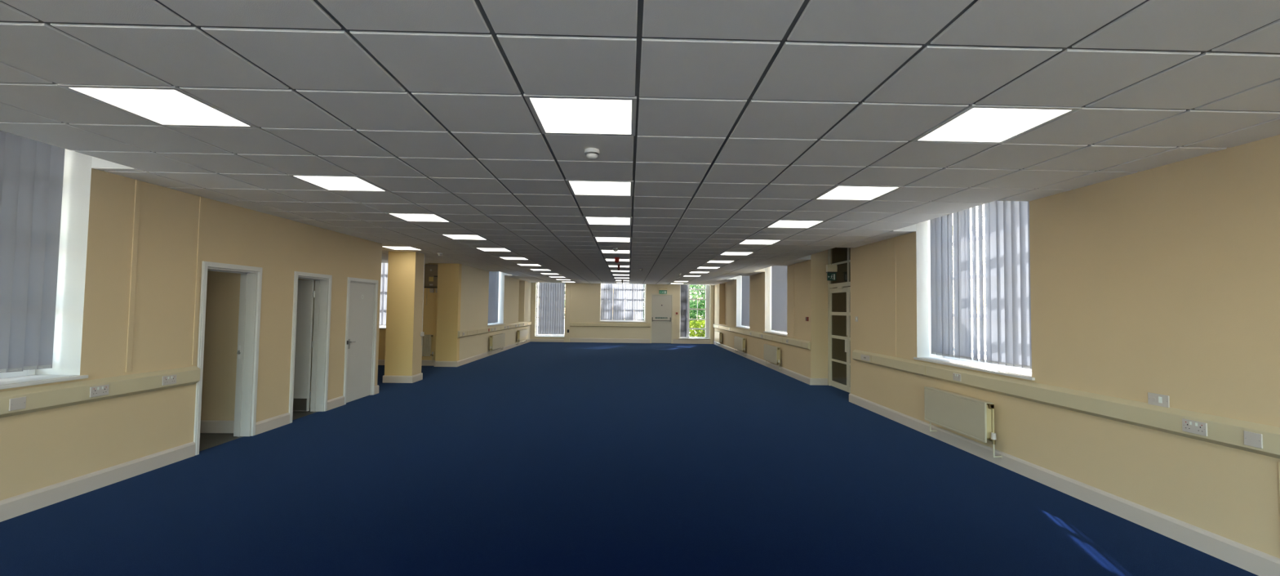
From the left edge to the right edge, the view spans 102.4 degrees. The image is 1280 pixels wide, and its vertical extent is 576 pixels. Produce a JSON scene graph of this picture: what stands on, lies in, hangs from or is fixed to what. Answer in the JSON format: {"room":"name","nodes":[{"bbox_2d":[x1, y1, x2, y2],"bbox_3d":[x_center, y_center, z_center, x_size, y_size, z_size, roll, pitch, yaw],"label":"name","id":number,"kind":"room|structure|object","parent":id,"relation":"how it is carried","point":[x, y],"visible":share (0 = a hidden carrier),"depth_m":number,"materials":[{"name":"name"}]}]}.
{"room":"open-plan office","nodes":[
{"label":"open-plan office","id":0,"kind":"room"},
{"bbox_2d":[0,148,382,500],"bbox_3d":[-4.802,0.094,2.644,0.415,3.100,13.500,1,-2,-1],"label":"wall","id":1,"kind":"structure","parent":0,"point":[39,449],"depth_m":4.83,"materials":[{"name":"beige paint"}]},
{"bbox_2d":[0,130,65,372],"bbox_3d":[-4.819,-0.347,3.287,0.059,1.936,1.964,1,-2,-1],"label":"vertical blind","id":2,"kind":"object","parent":1,"relation":"attached to","point":[32,171],"visible":0.8,"depth_m":4.06,"materials":[{"name":"grey fabric"}]},
{"bbox_2d":[0,368,88,389],"bbox_3d":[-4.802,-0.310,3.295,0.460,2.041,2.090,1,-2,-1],"label":"windowsill","id":3,"kind":"structure","parent":1,"relation":"in","point":[12,379],"depth_m":4.05,"materials":[{"name":"white"}]},
{"bbox_2d":[0,365,199,417],"bbox_3d":[-4.532,0.726,0.638,0.058,0.190,9.530,1,-2,-1],"label":"dado trunking","id":4,"kind":"object","parent":1,"relation":"attached to","point":[64,394],"visible":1,"depth_m":4.28,"materials":[{"name":"beige plastic"}]},
{"bbox_2d":[8,395,26,410],"bbox_3d":[-4.569,0.849,3.781,0.010,0.088,0.100,1,-2,-1],"label":"blank plate","id":5,"kind":"object","parent":4,"relation":"attached to","point":[15,403],"visible":1,"depth_m":3.78,"materials":[{"name":"grey plastic"}]},
{"bbox_2d":[89,384,109,397],"bbox_3d":[-4.580,0.872,4.365,0.013,0.088,0.152,1,-2,-1],"label":"double socket","id":6,"kind":"object","parent":4,"relation":"attached to","point":[99,390],"visible":1,"depth_m":4.36,"materials":[{"name":"grey plastic"}]},
{"bbox_2d":[161,373,176,385],"bbox_3d":[-4.595,0.898,5.029,0.013,0.088,0.152,1,-2,-1],"label":"double socket","id":7,"kind":"object","parent":4,"relation":"attached to","point":[171,379],"visible":1,"depth_m":5.02,"materials":[{"name":"grey plastic"}]},
{"bbox_2d":[125,179,141,372],"bbox_3d":[-4.630,-0.115,4.708,0.010,1.754,0.050,1,-2,-1],"label":"wall trim","id":8,"kind":"structure","parent":1,"relation":"attached to","point":[138,183],"depth_m":4.70,"materials":[{"name":"beige paint"}]},
{"bbox_2d":[0,384,378,521],"bbox_3d":[-4.604,1.572,2.602,0.022,0.148,13.522,1,-2,-1],"label":"baseboard","id":9,"kind":"structure","parent":1,"relation":"attached to","point":[16,505],"depth_m":4.46,"materials":[{"name":"white paint"}]},
{"bbox_2d":[191,195,204,364],"bbox_3d":[-4.646,-0.080,5.412,0.010,1.769,0.045,1,-2,-1],"label":"wall trim","id":10,"kind":"structure","parent":1,"relation":"attached to","point":[202,198],"depth_m":5.41,"materials":[{"name":"beige paint"}]},
{"bbox_2d":[193,261,262,454],"bbox_3d":[-4.756,0.750,5.862,0.214,2.042,0.884,1,-2,-1],"label":"door frame","id":11,"kind":"structure","parent":1,"relation":"in","point":[251,281],"depth_m":6.22,"materials":[{"name":"white paint"}]},
{"bbox_2d":[288,271,332,422],"bbox_3d":[-5.163,0.803,7.353,0.964,2.042,0.864,1,-2,-1],"label":"door","id":12,"kind":"structure","parent":1,"relation":"in","point":[300,393],"depth_m":7.69,"materials":[{"name":"white paint"}]},
{"bbox_2d":[342,276,378,404],"bbox_3d":[-4.747,0.863,8.746,0.106,2.042,0.994,1,-2,-1],"label":"door","id":13,"kind":"structure","parent":1,"relation":"in","point":[359,372],"depth_m":8.75,"materials":[{"name":"white paint"}]},
{"bbox_2d":[200,270,315,420],"bbox_3d":[-6.071,0.423,7.032,2.374,2.750,4.450,1,-2,-1],"label":"wall","id":14,"kind":"structure","parent":0,"point":[223,288],"depth_m":6.39,"materials":[{"name":"beige paint"}]},
{"bbox_2d":[200,420,234,432],"bbox_3d":[-6.027,1.698,6.328,2.270,0.150,0.018,1,-2,-1],"label":"baseboard","id":15,"kind":"structure","parent":14,"relation":"attached to","point":[206,426],"depth_m":6.34,"materials":[{"name":"white paint"}]},
{"bbox_2d":[384,250,424,375],"bbox_3d":[-4.981,0.602,10.918,0.565,2.727,0.480,1,-2,-1],"label":"wall pillar","id":16,"kind":"structure","parent":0,"point":[403,347],"depth_m":10.70,"materials":[{"name":"yellow paint"}]},
{"bbox_2d":[382,372,422,382],"bbox_3d":[-4.999,1.891,10.868,0.610,0.148,0.525,1,-2,-1],"label":"baseboard","id":17,"kind":"structure","parent":16,"relation":"attached to","point":[386,379],"depth_m":10.61,"materials":[{"name":"white paint"}]},
{"bbox_2d":[420,253,425,345],"bbox_3d":[-4.678,0.253,11.119,0.042,1.979,0.100,1,-2,-1],"label":"vertical cable","id":18,"kind":"object","parent":16,"relation":"attached to","point":[422,333],"visible":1,"depth_m":11.14,"materials":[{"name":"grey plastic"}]},
{"bbox_2d":[377,262,438,359],"bbox_3d":[-6.721,0.422,11.698,3.475,3.100,4.900,1,-2,-1],"label":"wall","id":19,"kind":"structure","parent":0,"point":[429,313],"depth_m":13.75,"materials":[{"name":"yellow paint"}]},
{"bbox_2d":[379,262,387,325],"bbox_3d":[-7.116,0.044,13.958,1.355,1.946,0.047,1,-2,-1],"label":"vertical blind","id":20,"kind":"object","parent":19,"relation":"attached to","point":[384,282],"visible":0.12,"depth_m":13.95,"materials":[{"name":"white fabric"}]},
{"bbox_2d":[377,359,435,365],"bbox_3d":[-6.863,1.975,13.675,2.900,0.148,0.022,1,-2,-1],"label":"baseboard","id":21,"kind":"structure","parent":19,"relation":"attached to","point":[380,362],"depth_m":13.69,"materials":[{"name":"white paint"}]},
{"bbox_2d":[422,334,434,362],"bbox_3d":[-6.000,1.602,13.649,1.073,0.746,0.142,1,-2,-1],"label":"radiator","id":22,"kind":"object","parent":19,"relation":"attached to","point":[426,339],"visible":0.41,"depth_m":13.59,"materials":[{"name":"beige metal"}]},
{"bbox_2d":[423,264,437,288],"bbox_3d":[-5.575,-0.313,13.731,0.440,0.620,0.145,1,-2,-1],"label":"upper cabinet","id":23,"kind":"object","parent":19,"relation":"attached to","point":[430,270],"visible":0.58,"depth_m":13.67,"materials":[{"name":"brown wood"}]},
{"bbox_2d":[458,264,531,359],"bbox_3d":[-5.141,0.726,18.908,0.450,3.100,10.260,1,-2,-1],"label":"wall","id":24,"kind":"structure","parent":0,"point":[514,298],"depth_m":16.17,"materials":[{"name":"paint"}]},
{"bbox_2d":[434,337,530,366],"bbox_3d":[-5.209,2.188,18.548,0.602,0.148,10.102,1,-2,-1],"label":"baseboard","id":25,"kind":"structure","parent":24,"relation":"attached to","point":[437,363],"depth_m":15.10,"materials":[{"name":"white paint"}]},
{"bbox_2d":[488,271,498,323],"bbox_3d":[-5.079,0.217,17.522,0.045,1.956,1.957,1,-2,-1],"label":"vertical blind","id":26,"kind":"object","parent":24,"relation":"attached to","point":[493,296],"visible":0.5,"depth_m":17.85,"materials":[{"name":"grey fabric"}]},
{"bbox_2d":[457,320,531,337],"bbox_3d":[-4.891,1.425,18.611,0.058,0.190,10.070,1,-2,-1],"label":"dado trunking","id":27,"kind":"object","parent":24,"relation":"attached to","point":[468,332],"visible":1,"depth_m":16.34,"materials":[{"name":"beige plastic"}]},
{"bbox_2d":[488,333,505,353],"bbox_3d":[-4.819,1.847,17.303,0.158,0.576,1.673,1,-2,-1],"label":"radiator","id":28,"kind":"object","parent":24,"relation":"attached to","point":[497,340],"visible":1,"depth_m":17.12,"materials":[{"name":"beige metal"}]},
{"bbox_2d":[515,328,528,344],"bbox_3d":[-4.909,2.011,21.399,0.158,0.566,1.673,1,-2,-1],"label":"radiator","id":29,"kind":"object","parent":24,"relation":"attached to","point":[522,334],"visible":1,"depth_m":21.06,"materials":[{"name":"beige metal"}]},
{"bbox_2d":[529,282,714,342],"bbox_3d":[-0.797,0.984,23.953,8.458,3.100,0.350,1,-2,-1],"label":"wall","id":30,"kind":"structure","parent":0,"point":[584,298],"depth_m":23.75,"materials":[{"name":"paint"}]},
{"bbox_2d":[534,282,565,337],"bbox_3d":[-4.123,0.871,23.829,1.460,2.776,0.300,1,-2,-1],"label":"window","id":31,"kind":"structure","parent":30,"relation":"in","point":[537,286],"depth_m":23.87,"materials":[{"name":"white"}]},
{"bbox_2d":[537,282,564,333],"bbox_3d":[-4.092,0.823,23.832,1.208,2.645,0.044,1,-2,-1],"label":"vertical blind","id":32,"kind":"object","parent":31,"relation":"attached to","point":[551,309],"visible":0.81,"depth_m":23.83,"materials":[{"name":"grey fabric"}]},
{"bbox_2d":[564,282,570,342],"bbox_3d":[-3.344,1.129,23.691,0.220,2.719,0.050,1,-2,-1],"label":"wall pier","id":33,"kind":"structure","parent":30,"relation":"attached to","point":[567,284],"depth_m":23.67,"materials":[{"name":"paint"}]},
{"bbox_2d":[569,321,649,327],"bbox_3d":[-1.372,1.698,23.708,3.680,0.190,0.058,1,-2,-1],"label":"dado trunking","id":34,"kind":"object","parent":30,"relation":"attached to","point":[571,324],"visible":1,"depth_m":23.69,"materials":[{"name":"beige plastic"}]},
{"bbox_2d":[530,337,710,343],"bbox_3d":[-0.813,2.425,23.710,8.398,0.200,0.022,1,-2,-1],"label":"baseboard","id":35,"kind":"structure","parent":30,"relation":"attached to","point":[571,340],"depth_m":23.69,"materials":[{"name":"white paint"}]},
{"bbox_2d":[599,283,646,322],"bbox_3d":[-0.784,0.553,23.915,2.170,2.041,0.300,1,-2,-1],"label":"window","id":36,"kind":"structure","parent":30,"relation":"in","point":[644,317],"depth_m":23.97,"materials":[{"name":"white"}]},
{"bbox_2d":[600,283,644,319],"bbox_3d":[-0.814,0.524,23.917,1.985,1.951,0.076,1,-2,-1],"label":"vertical blind","id":37,"kind":"object","parent":36,"relation":"attached to","point":[615,304],"visible":0.85,"depth_m":23.91,"materials":[{"name":"white fabric"}]},
{"bbox_2d":[650,293,673,342],"bbox_3d":[1.006,1.412,23.823,1.020,2.285,0.135,1,-2,-1],"label":"door","id":38,"kind":"structure","parent":30,"relation":"in","point":[661,304],"depth_m":23.82,"materials":[{"name":"grey paint"}]},
{"bbox_2d":[658,288,666,293],"bbox_3d":[1.061,0.137,23.782,0.380,0.260,0.110,1,-2,-1],"label":"exit sign","id":39,"kind":"object","parent":30,"relation":"attached to","point":[661,291],"visible":1,"depth_m":23.77,"materials":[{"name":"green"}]},
{"bbox_2d":[678,284,710,338],"bbox_3d":[2.545,0.971,23.957,1.480,2.780,0.290,1,-2,-1],"label":"window","id":40,"kind":"structure","parent":30,"relation":"in","point":[707,286],"depth_m":24.03,"materials":[{"name":"white"}]},
{"bbox_2d":[680,284,688,337],"bbox_3d":[2.536,0.939,23.943,1.340,2.685,0.114,1,-2,-1],"label":"vertical blind","id":41,"kind":"object","parent":40,"relation":"attached to","point":[684,288],"visible":0.84,"depth_m":23.92,"materials":[{"name":"grey fabric"}]},
{"bbox_2d":[710,284,713,343],"bbox_3d":[3.334,1.227,23.834,0.130,2.719,0.050,1,-2,-1],"label":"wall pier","id":42,"kind":"structure","parent":30,"relation":"attached to","point":[712,286],"depth_m":23.81,"materials":[{"name":"paint"}]},
{"bbox_2d":[0,341,1257,575],"bbox_3d":[-2.138,2.090,9.862,12.608,0.250,28.360,1,-2,-1],"label":"floor","id":43,"kind":"structure","parent":0,"point":[531,458],"depth_m":4.39,"materials":[{"name":"blue carpet"}]},
{"bbox_2d":[435,262,462,360],"bbox_3d":[-5.082,0.522,13.681,0.560,3.100,0.199,1,-2,-1],"label":"wall pier","id":44,"kind":"object","parent":43,"relation":"on","point":[449,274],"visible":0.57,"depth_m":13.58,"materials":[{"name":"yellow paint"}]},
{"bbox_2d":[0,0,1279,284],"bbox_3d":[-2.095,-0.992,9.982,12.608,0.481,28.360,1,-2,-1],"label":"ceiling","id":45,"kind":"structure","parent":0,"point":[748,112],"depth_m":2.80,"materials":[{"name":"grey"}]},
{"bbox_2d":[57,83,257,128],"bbox_3d":[-2.722,-1.039,2.970,0.597,0.012,0.597,1,-2,-1],"label":"recessed light","id":46,"kind":"object","parent":45,"relation":"in","point":[162,105],"visible":1,"depth_m":2.92,"materials":[{"name":"white plastic"}]},
{"bbox_2d":[287,173,389,191],"bbox_3d":[-2.761,-0.969,4.768,0.597,0.012,0.597,1,-2,-1],"label":"recessed light","id":47,"kind":"object","parent":45,"relation":"in","point":[328,182],"visible":0.99,"depth_m":4.74,"materials":[{"name":"white plastic"}]},
{"bbox_2d":[382,245,422,249],"bbox_3d":[-4.679,-0.786,10.124,0.597,0.012,0.597,1,-2,-1],"label":"recessed light","id":48,"kind":"object","parent":45,"relation":"in","point":[393,247],"visible":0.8,"depth_m":10.12,"materials":[{"name":"white plastic"}]},
{"bbox_2d":[385,246,419,249],"bbox_3d":[-4.679,-0.787,10.124,0.544,0.006,0.544,1,-2,-1],"label":"diffuser","id":49,"kind":"object","parent":48,"relation":"attached to","point":[390,247],"depth_m":10.13,"materials":[{"name":"white plastic"}]},
{"bbox_2d":[385,212,452,222],"bbox_3d":[-2.800,-0.899,6.566,0.597,0.012,0.597,1,-2,-1],"label":"recessed light","id":50,"kind":"object","parent":45,"relation":"in","point":[433,217],"visible":0.91,"depth_m":6.56,"materials":[{"name":"white plastic"}]},
{"bbox_2d":[441,234,488,239],"bbox_3d":[-2.840,-0.829,8.364,0.597,0.012,0.597,1,-2,-1],"label":"recessed light","id":51,"kind":"object","parent":45,"relation":"in","point":[477,237],"visible":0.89,"depth_m":8.38,"materials":[{"name":"white plastic"}]},
{"bbox_2d":[475,247,512,251],"bbox_3d":[-2.879,-0.759,10.163,0.597,0.012,0.597,1,-2,-1],"label":"recessed light","id":52,"kind":"object","parent":45,"relation":"in","point":[486,249],"visible":0.91,"depth_m":10.17,"materials":[{"name":"white plastic"}]},
{"bbox_2d":[478,248,510,251],"bbox_3d":[-2.879,-0.761,10.163,0.544,0.006,0.544,1,-2,-1],"label":"diffuser","id":53,"kind":"object","parent":52,"relation":"attached to","point":[482,249],"depth_m":10.19,"materials":[{"name":"white plastic"}]},
{"bbox_2d":[497,256,529,259],"bbox_3d":[-2.919,-0.690,11.961,0.597,0.012,0.597,1,-2,-1],"label":"recessed light","id":54,"kind":"object","parent":45,"relation":"in","point":[504,258],"visible":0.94,"depth_m":12.01,"materials":[{"name":"white plastic"}]},
{"bbox_2d":[501,257,527,259],"bbox_3d":[-2.919,-0.691,11.961,0.544,0.006,0.544,1,-2,-1],"label":"diffuser","id":55,"kind":"object","parent":54,"relation":"attached to","point":[505,258],"depth_m":12.01,"materials":[{"name":"white plastic"}]},
{"bbox_2d":[516,263,542,266],"bbox_3d":[-2.958,-0.620,13.759,0.597,0.012,0.597,1,-2,-1],"label":"recessed light","id":56,"kind":"object","parent":45,"relation":"in","point":[532,264],"visible":0.87,"depth_m":13.81,"materials":[{"name":"white"}]},
{"bbox_2d":[523,93,636,135],"bbox_3d":[-0.322,-1.004,3.021,0.597,0.012,0.597,1,-2,-1],"label":"recessed light","id":57,"kind":"object","parent":45,"relation":"in","point":[568,114],"visible":1,"depth_m":2.97,"materials":[{"name":"white plastic"}]},
{"bbox_2d":[584,147,599,159],"bbox_3d":[-0.339,-0.945,3.643,0.108,0.064,0.108,1,-2,-1],"label":"smoke detector","id":58,"kind":"object","parent":45,"relation":"attached to","point":[591,153],"visible":1,"depth_m":3.61,"materials":[{"name":"white plastic"}]},
{"bbox_2d":[565,178,633,195],"bbox_3d":[-0.362,-0.934,4.819,0.597,0.012,0.597,1,-2,-1],"label":"recessed light","id":59,"kind":"object","parent":45,"relation":"in","point":[577,187],"visible":0.97,"depth_m":4.79,"materials":[{"name":"white plastic"}]},
{"bbox_2d":[583,215,631,225],"bbox_3d":[-0.401,-0.864,6.617,0.597,0.012,0.597,1,-2,-1],"label":"recessed light","id":60,"kind":"object","parent":45,"relation":"in","point":[589,220],"visible":0.99,"depth_m":6.61,"materials":[{"name":"white plastic"}]},
{"bbox_2d":[586,217,630,224],"bbox_3d":[-0.401,-0.865,6.617,0.544,0.006,0.544,1,-2,-1],"label":"diffuser","id":61,"kind":"object","parent":60,"relation":"attached to","point":[589,220],"depth_m":6.63,"materials":[{"name":"white plastic"}]},
{"bbox_2d":[593,235,631,242],"bbox_3d":[-0.441,-0.794,8.416,0.597,0.012,0.597,1,-2,-1],"label":"recessed light","id":62,"kind":"object","parent":45,"relation":"in","point":[625,239],"visible":0.99,"depth_m":8.39,"materials":[{"name":"white plastic"}]},
{"bbox_2d":[595,236,629,241],"bbox_3d":[-0.441,-0.795,8.416,0.544,0.006,0.544,1,-2,-1],"label":"diffuser","id":63,"kind":"object","parent":62,"relation":"attached to","point":[597,238],"depth_m":8.38,"materials":[{"name":"white plastic"}]},
{"bbox_2d":[600,248,631,253],"bbox_3d":[-0.480,-0.724,10.214,0.597,0.012,0.597,1,-2,-1],"label":"recessed light","id":64,"kind":"object","parent":45,"relation":"in","point":[602,251],"visible":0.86,"depth_m":10.27,"materials":[{"name":"white plastic"}]},
{"bbox_2d":[604,257,630,261],"bbox_3d":[-0.520,-0.654,12.012,0.597,0.012,0.597,1,-2,-1],"label":"recessed light","id":65,"kind":"object","parent":45,"relation":"in","point":[606,260],"visible":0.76,"depth_m":12.05,"materials":[{"name":"white"}]},
{"bbox_2d":[605,258,629,261],"bbox_3d":[-0.520,-0.655,12.012,0.544,0.006,0.544,1,-2,-1],"label":"diffuser","id":66,"kind":"object","parent":65,"relation":"attached to","point":[606,260],"depth_m":12.06,"materials":[{"name":"white"}]},
{"bbox_2d":[695,266,719,268],"bbox_3d":[1.840,-0.549,13.861,0.597,0.012,0.597,1,-2,-1],"label":"recessed light","id":67,"kind":"object","parent":45,"relation":"in","point":[698,267],"visible":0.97,"depth_m":13.86,"materials":[{"name":"white"}]},
{"bbox_2d":[705,259,735,262],"bbox_3d":[1.880,-0.619,12.063,0.597,0.012,0.597,1,-2,-1],"label":"recessed light","id":68,"kind":"object","parent":45,"relation":"in","point":[709,260],"visible":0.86,"depth_m":12.12,"materials":[{"name":"white plastic"}]},
{"bbox_2d":[708,260,733,262],"bbox_3d":[1.880,-0.620,12.063,0.544,0.006,0.544,1,-2,-1],"label":"diffuser","id":69,"kind":"object","parent":68,"relation":"attached to","point":[709,261],"depth_m":12.11,"materials":[{"name":"white plastic"}]},
{"bbox_2d":[718,251,755,255],"bbox_3d":[1.919,-0.689,10.265,0.597,0.012,0.597,1,-2,-1],"label":"recessed light","id":70,"kind":"object","parent":45,"relation":"in","point":[739,253],"visible":0.99,"depth_m":10.28,"materials":[{"name":"white plastic"}]},
{"bbox_2d":[720,251,751,254],"bbox_3d":[1.919,-0.690,10.265,0.544,0.006,0.544,1,-2,-1],"label":"diffuser","id":71,"kind":"object","parent":70,"relation":"attached to","point":[723,252],"depth_m":10.26,"materials":[{"name":"white plastic"}]},
{"bbox_2d":[737,238,782,244],"bbox_3d":[1.958,-0.759,8.467,0.597,0.012,0.597,1,-2,-1],"label":"recessed light","id":72,"kind":"object","parent":45,"relation":"in","point":[744,241],"visible":0.93,"depth_m":8.43,"materials":[{"name":"white plastic"}]},
{"bbox_2d":[740,239,778,244],"bbox_3d":[1.958,-0.760,8.467,0.544,0.006,0.544,1,-2,-1],"label":"diffuser","id":73,"kind":"object","parent":72,"relation":"attached to","point":[745,241],"depth_m":8.43,"materials":[{"name":"white plastic"}]},
{"bbox_2d":[764,218,826,228],"bbox_3d":[1.998,-0.829,6.669,0.597,0.012,0.597,1,-2,-1],"label":"recessed light","id":74,"kind":"object","parent":45,"relation":"in","point":[778,223],"visible":0.94,"depth_m":6.66,"materials":[{"name":"white plastic"}]},
{"bbox_2d":[768,220,821,227],"bbox_3d":[1.998,-0.830,6.669,0.544,0.006,0.544,1,-2,-1],"label":"diffuser","id":75,"kind":"object","parent":74,"relation":"attached to","point":[776,224],"depth_m":6.67,"materials":[{"name":"white plastic"}]},
{"bbox_2d":[826,248,837,280],"bbox_3d":[3.967,-0.536,10.663,0.200,0.770,0.110,1,-2,-1],"label":"exit sign","id":76,"kind":"object","parent":45,"relation":"hanging from","point":[831,269],"visible":0.96,"depth_m":10.64,"materials":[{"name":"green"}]},
{"bbox_2d":[813,183,903,200],"bbox_3d":[2.037,-0.898,4.870,0.597,0.012,0.597,1,-2,-1],"label":"recessed light","id":77,"kind":"object","parent":45,"relation":"in","point":[837,192],"visible":0.9,"depth_m":4.84,"materials":[{"name":"white plastic"}]},
{"bbox_2d":[817,186,897,199],"bbox_3d":[2.037,-0.900,4.870,0.544,0.006,0.544,1,-2,-1],"label":"diffuser","id":78,"kind":"object","parent":77,"relation":"attached to","point":[837,192],"depth_m":4.85,"materials":[{"name":"white plastic"}]},
{"bbox_2d":[911,103,1080,143],"bbox_3d":[2.077,-0.968,3.072,0.597,0.012,0.597,1,-2,-1],"label":"recessed light","id":79,"kind":"object","parent":45,"relation":"in","point":[975,123],"visible":0.94,"depth_m":3.03,"materials":[{"name":"white plastic"}]},
{"bbox_2d":[713,134,1279,558],"bbox_3d":[3.960,0.510,10.157,0.450,3.100,28.160,1,-2,-1],"label":"wall","id":80,"kind":"structure","parent":0,"point":[1165,279],"depth_m":4.02,"materials":[{"name":"beige paint"}]},
{"bbox_2d":[715,330,722,343],"bbox_3d":[3.378,2.151,22.026,0.158,0.566,1.223,1,-2,-1],"label":"radiator","id":81,"kind":"object","parent":80,"relation":"attached to","point":[718,335],"visible":1,"depth_m":21.71,"materials":[{"name":"beige metal"}]},
{"bbox_2d":[733,335,746,355],"bbox_3d":[3.471,1.983,17.780,0.158,0.571,1.393,1,-2,-1],"label":"radiator","id":82,"kind":"object","parent":80,"relation":"attached to","point":[739,342],"visible":1,"depth_m":17.52,"materials":[{"name":"beige metal"}]},
{"bbox_2d":[741,275,750,326],"bbox_3d":[3.779,0.356,17.917,0.050,1.956,2.045,1,-2,-1],"label":"vertical blind","id":83,"kind":"object","parent":80,"relation":"attached to","point":[745,278],"visible":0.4,"depth_m":18.30,"materials":[{"name":"grey fabric"}]},
{"bbox_2d":[712,323,810,349],"bbox_3d":[3.534,1.498,17.502,0.058,0.190,12.650,1,-2,-1],"label":"dado trunking","id":84,"kind":"object","parent":80,"relation":"attached to","point":[803,344],"visible":1,"depth_m":14.14,"materials":[{"name":"beige plastic"}]},
{"bbox_2d":[764,343,782,369],"bbox_3d":[3.559,1.828,13.784,0.158,0.571,1.293,1,-2,-1],"label":"radiator","id":85,"kind":"object","parent":80,"relation":"attached to","point":[771,353],"visible":1,"depth_m":13.55,"materials":[{"name":"beige metal"}]},
{"bbox_2d":[763,330,787,336],"bbox_3d":[3.858,0.226,13.935,0.460,2.041,2.190,1,-2,-1],"label":"window","id":86,"kind":"structure","parent":80,"relation":"in","point":[778,332],"depth_m":14.00,"materials":[{"name":"white"}]},
{"bbox_2d":[771,265,786,332],"bbox_3d":[3.867,0.201,13.936,0.050,1.956,2.064,1,-2,-1],"label":"vertical blind","id":87,"kind":"object","parent":80,"relation":"attached to","point":[779,273],"visible":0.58,"depth_m":14.21,"materials":[{"name":"grey fabric"}]},
{"bbox_2d":[792,263,794,337],"bbox_3d":[3.685,0.311,12.381,0.010,1.774,0.100,1,-2,-1],"label":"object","id":88,"kind":"structure","parent":80,"relation":"attached to","point":[793,264],"depth_m":12.36,"materials":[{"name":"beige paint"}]},
{"bbox_2d":[827,247,850,392],"bbox_3d":[4.125,0.565,10.199,0.100,2.998,1.996,1,-2,-1],"label":"door","id":89,"kind":"structure","parent":80,"relation":"in","point":[838,298],"depth_m":10.63,"materials":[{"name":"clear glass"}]},
{"bbox_2d":[893,236,896,356],"bbox_3d":[3.789,0.127,7.656,0.010,1.774,0.055,1,-2,-1],"label":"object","id":90,"kind":"structure","parent":80,"relation":"attached to","point":[894,237],"depth_m":7.64,"materials":[{"name":"beige paint"}]},
{"bbox_2d":[924,386,1002,457],"bbox_3d":[3.730,1.525,5.992,0.158,0.571,1.193,1,-2,-1],"label":"radiator","id":91,"kind":"object","parent":80,"relation":"attached to","point":[971,416],"visible":1,"depth_m":5.85,"materials":[{"name":"beige metal"}]},
{"bbox_2d":[929,386,992,403],"bbox_3d":[3.711,1.249,6.039,0.071,0.008,1.112,1,-2,-1],"label":"grille","id":92,"kind":"object","parent":91,"relation":"attached to","point":[943,392],"depth_m":5.95,"materials":[{"name":"beige metal"}]},
{"bbox_2d":[913,205,1035,380],"bbox_3d":[4.030,-0.078,6.092,0.460,2.041,2.090,1,-2,-1],"label":"window","id":93,"kind":"structure","parent":80,"relation":"in","point":[1017,371],"depth_m":6.25,"materials":[{"name":"white"}]},
{"bbox_2d":[929,200,1031,368],"bbox_3d":[4.038,-0.106,6.094,0.050,1.951,1.973,1,-2,-1],"label":"vertical blind","id":94,"kind":"object","parent":93,"relation":"attached to","point":[1006,223],"visible":0.73,"depth_m":6.01,"materials":[{"name":"grey fabric"}]},
{"bbox_2d":[713,340,1279,575],"bbox_3d":[3.888,1.976,9.908,0.384,0.148,27.780,1,-2,-1],"label":"baseboard","id":95,"kind":"structure","parent":80,"relation":"attached to","point":[1256,562],"depth_m":4.31,"materials":[{"name":"white paint"}]},
{"bbox_2d":[852,349,1279,458],"bbox_3d":[3.863,0.916,2.517,0.058,0.190,12.930,1,-2,-1],"label":"dado trunking","id":96,"kind":"object","parent":80,"relation":"attached to","point":[1224,431],"visible":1,"depth_m":4.23,"materials":[{"name":"beige plastic"}]},
{"bbox_2d":[860,354,869,360],"bbox_3d":[3.700,1.147,8.464,0.011,0.088,0.293,1,-2,-1],"label":"socket","id":97,"kind":"object","parent":96,"relation":"attached to","point":[866,357],"visible":1,"depth_m":8.46,"materials":[{"name":"grey plastic"}]},
{"bbox_2d":[952,373,960,381],"bbox_3d":[3.751,1.056,6.097,0.013,0.084,0.140,1,-2,-1],"label":"double socket","id":98,"kind":"object","parent":96,"relation":"attached to","point":[956,376],"visible":1,"depth_m":6.09,"materials":[{"name":"grey plastic"}]},
{"bbox_2d":[1182,417,1207,435],"bbox_3d":[3.807,0.956,3.537,0.013,0.088,0.152,1,-2,-1],"label":"double socket","id":99,"kind":"object","parent":96,"relation":"attached to","point":[1200,428],"visible":1,"depth_m":3.53,"materials":[{"name":"grey plastic"}]},
{"bbox_2d":[1243,430,1262,448],"bbox_3d":[3.816,0.943,3.205,0.010,0.088,0.092,1,-2,-1],"label":"blank plate","id":100,"kind":"object","parent":96,"relation":"attached to","point":[1251,438],"visible":1,"depth_m":3.20,"materials":[{"name":"grey plastic"}]},
{"bbox_2d":[1147,391,1169,407],"bbox_3d":[3.857,0.833,3.833,0.014,0.088,0.150,1,-2,-1],"label":"switched spur","id":101,"kind":"object","parent":80,"relation":"attached to","point":[1157,399],"visible":1,"depth_m":3.82,"materials":[{"name":"grey plastic"}]},
{"bbox_2d":[1278,462,1279,504],"bbox_3d":[3.868,1.343,3.086,0.010,0.580,0.050,1,-2,-1],"label":"door frame","id":102,"kind":"structure","parent":80,"relation":"attached to","point":[1278,462],"depth_m":3.11,"materials":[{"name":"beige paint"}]},
{"label":"outside","id":103,"kind":"structure","parent":0,"visible":0},
{"bbox_2d":[537,318,986,358],"bbox_3d":[-0.577,3.101,24.892,120.000,0.150,130.000,1,-2,-1],"label":"ground","id":104,"kind":"structure","parent":103,"point":[978,326],"depth_m":41.18,"materials":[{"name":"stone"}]},
{"bbox_2d":[688,297,705,335],"bbox_3d":[4.051,1.866,28.731,3.648,2.748,1.891,1,-2,-1],"label":"shrub","id":105,"kind":"object","parent":104,"relation":"on","point":[692,312],"visible":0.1,"depth_m":28.36,"materials":[{"name":"green plant"}]},
{"bbox_2d":[688,317,705,337],"bbox_3d":[3.481,2.427,26.747,2.726,1.722,1.787,1,-2,-1],"label":"shrub","id":106,"kind":"object","parent":104,"relation":"on","point":[702,334],"visible":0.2,"depth_m":26.28,"materials":[{"name":"green plant"}]},
{"bbox_2d":[689,284,705,327],"bbox_3d":[4.336,0.312,33.262,8.118,6.215,3.684,1,-2,-1],"label":"tree","id":107,"kind":"object","parent":104,"relation":"on","point":[692,291],"visible":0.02,"depth_m":32.01,"materials":[{"name":"green plant"}]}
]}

